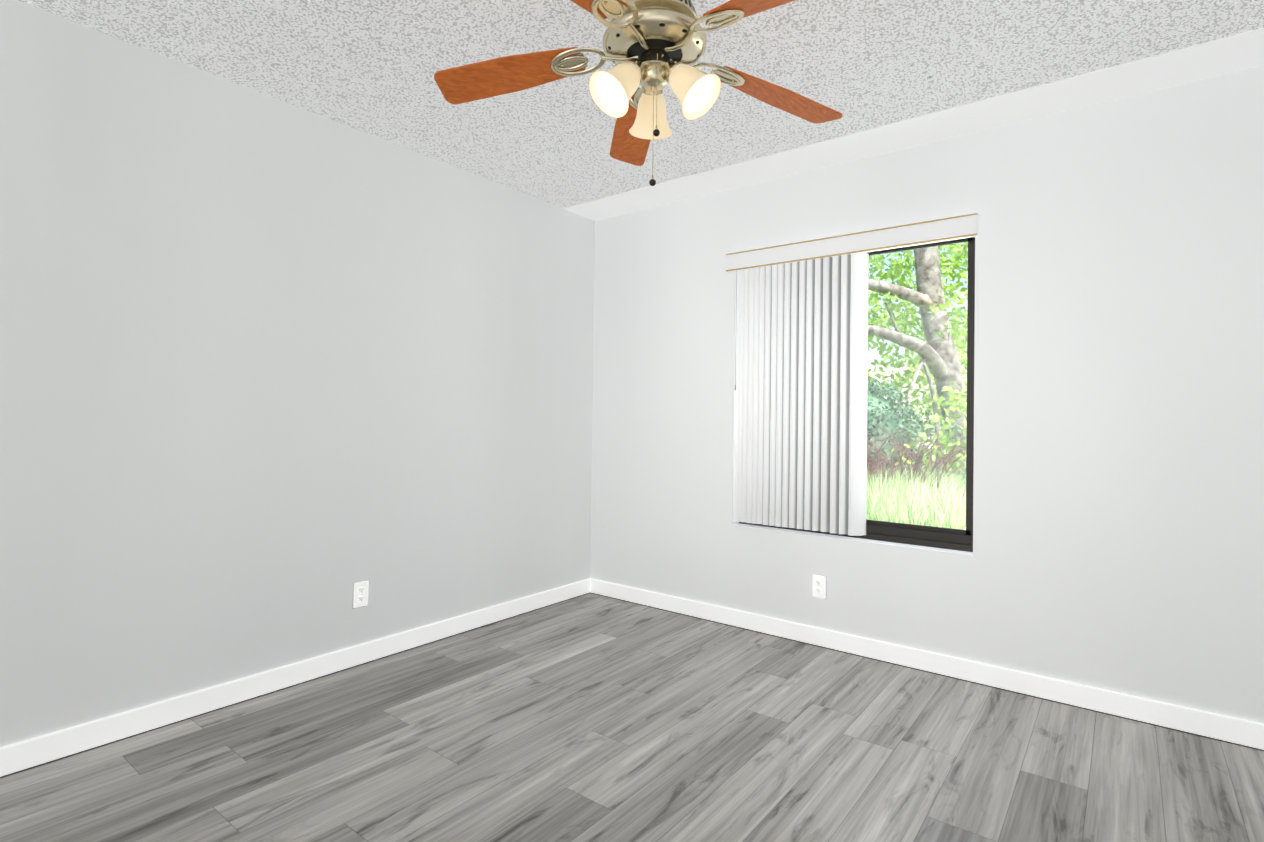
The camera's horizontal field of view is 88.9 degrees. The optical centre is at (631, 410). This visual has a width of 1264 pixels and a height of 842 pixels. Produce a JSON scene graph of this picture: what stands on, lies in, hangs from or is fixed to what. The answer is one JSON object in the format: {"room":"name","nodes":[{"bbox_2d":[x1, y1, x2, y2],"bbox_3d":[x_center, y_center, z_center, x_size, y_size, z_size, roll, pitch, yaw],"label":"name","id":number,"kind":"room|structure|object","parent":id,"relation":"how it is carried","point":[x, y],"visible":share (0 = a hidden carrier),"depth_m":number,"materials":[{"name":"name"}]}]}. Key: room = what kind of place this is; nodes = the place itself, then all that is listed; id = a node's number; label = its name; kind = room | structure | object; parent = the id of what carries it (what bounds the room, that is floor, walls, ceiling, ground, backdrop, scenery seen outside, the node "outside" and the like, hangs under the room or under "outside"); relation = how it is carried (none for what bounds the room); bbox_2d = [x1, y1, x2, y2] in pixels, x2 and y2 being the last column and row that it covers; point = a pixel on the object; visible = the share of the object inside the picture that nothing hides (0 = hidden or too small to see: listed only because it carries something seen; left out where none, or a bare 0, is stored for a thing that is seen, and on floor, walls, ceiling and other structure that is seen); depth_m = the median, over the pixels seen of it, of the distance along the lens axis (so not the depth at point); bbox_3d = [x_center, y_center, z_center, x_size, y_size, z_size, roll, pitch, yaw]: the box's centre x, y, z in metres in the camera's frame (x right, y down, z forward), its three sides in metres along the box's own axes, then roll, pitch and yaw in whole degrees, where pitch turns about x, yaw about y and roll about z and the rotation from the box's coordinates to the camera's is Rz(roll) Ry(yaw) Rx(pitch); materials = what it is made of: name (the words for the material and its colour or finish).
{"room":"empty bedroom","nodes":[
{"label":"empty bedroom","id":0,"kind":"room"},
{"bbox_2d":[0,0,594,747],"bbox_3d":[-1.467,-0.062,2.822,0.200,2.440,4.100,0,-1,38],"label":"wall","id":1,"kind":"structure","parent":0,"point":[278,378],"depth_m":2.56,"materials":[{"name":"paint"}]},
{"bbox_2d":[0,578,590,777],"bbox_3d":[-1.397,1.112,2.744,0.015,0.092,3.700,0,-1,38],"label":"baseboard","id":2,"kind":"structure","parent":1,"relation":"attached to","point":[26,754],"depth_m":2.55,"materials":[{"name":"white wood"}]},
{"bbox_2d":[353,580,367,608],"bbox_3d":[-1.241,0.843,2.950,0.009,0.119,0.074,0,-1,38],"label":"electrical outlet","id":3,"kind":"object","parent":1,"relation":"attached to","point":[360,593],"visible":1,"depth_m":2.95,"materials":[{"name":"white plastic"}]},
{"bbox_2d":[0,593,1263,841],"bbox_3d":[0.021,1.214,1.649,4.000,0.100,4.100,0,-1,38],"label":"floor","id":4,"kind":"structure","parent":0,"point":[590,717],"depth_m":2.16,"materials":[{"name":"grey laminate"}]},
{"bbox_2d":[19,0,1263,207],"bbox_3d":[0.054,-1.325,1.676,4.000,0.100,4.100,0,-1,38],"label":"ceiling","id":5,"kind":"structure","parent":0,"point":[371,66],"depth_m":2.31,"materials":[{"name":"white paint"}]},
{"bbox_2d":[434,0,841,185],"bbox_3d":[0.065,-0.955,1.822,1.272,0.638,1.274,0,-1,38],"label":"ceiling fan","id":6,"kind":"object","parent":5,"relation":"hanging from","point":[653,48],"visible":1,"depth_m":1.84,"materials":[{"name":"brown wood"}]},
{"bbox_2d":[563,28,1263,220],"bbox_3d":[1.091,-1.246,3.022,3.600,0.005,0.300,0,-1,38],"label":"beam","id":7,"kind":"structure","parent":5,"relation":"attached to","point":[1221,56],"depth_m":2.74,"materials":[{"name":"white"}]},
{"bbox_2d":[590,66,1263,723],"bbox_3d":[1.228,-0.023,3.207,3.600,2.440,0.200,0,-1,38],"label":"wall","id":8,"kind":"structure","parent":0,"point":[1118,509],"depth_m":2.70,"materials":[{"name":"paint"}]},
{"bbox_2d":[812,574,825,598],"bbox_3d":[0.949,0.895,3.271,0.074,0.119,0.009,0,-1,38],"label":"electrical outlet","id":9,"kind":"object","parent":8,"relation":"attached to","point":[818,586],"visible":1,"depth_m":3.27,"materials":[{"name":"white plastic"}]},
{"bbox_2d":[739,237,974,551],"bbox_3d":[1.111,-0.096,3.314,1.203,1.475,0.065,0,-1,38],"label":"window","id":10,"kind":"structure","parent":8,"relation":"in","point":[935,537],"depth_m":3.05,"materials":[{"name":"brown metal"}]},
{"bbox_2d":[726,212,978,535],"bbox_3d":[1.045,-0.126,3.246,1.254,1.495,0.107,0,-1,38],"label":"vertical blinds","id":11,"kind":"object","parent":10,"relation":"attached to","point":[800,388],"visible":1,"depth_m":3.34,"materials":[{"name":"white plastic"}]},
{"bbox_2d":[590,579,1263,750],"bbox_3d":[1.152,1.149,3.105,3.586,0.092,0.015,0,-1,38],"label":"baseboard","id":12,"kind":"structure","parent":8,"relation":"attached to","point":[1219,727],"depth_m":2.82,"materials":[{"name":"white wood"}]},
{"label":"outside","id":13,"kind":"structure","parent":0,"visible":0},
{"bbox_2d":[866,242,967,529],"bbox_3d":[20.061,-0.152,32.889,90.000,9.246,69.800,0,-1,38],"label":"garden","id":14,"kind":"object","parent":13,"point":[928,309],"depth_m":9.54,"materials":[{"name":"green plant"}]}
]}

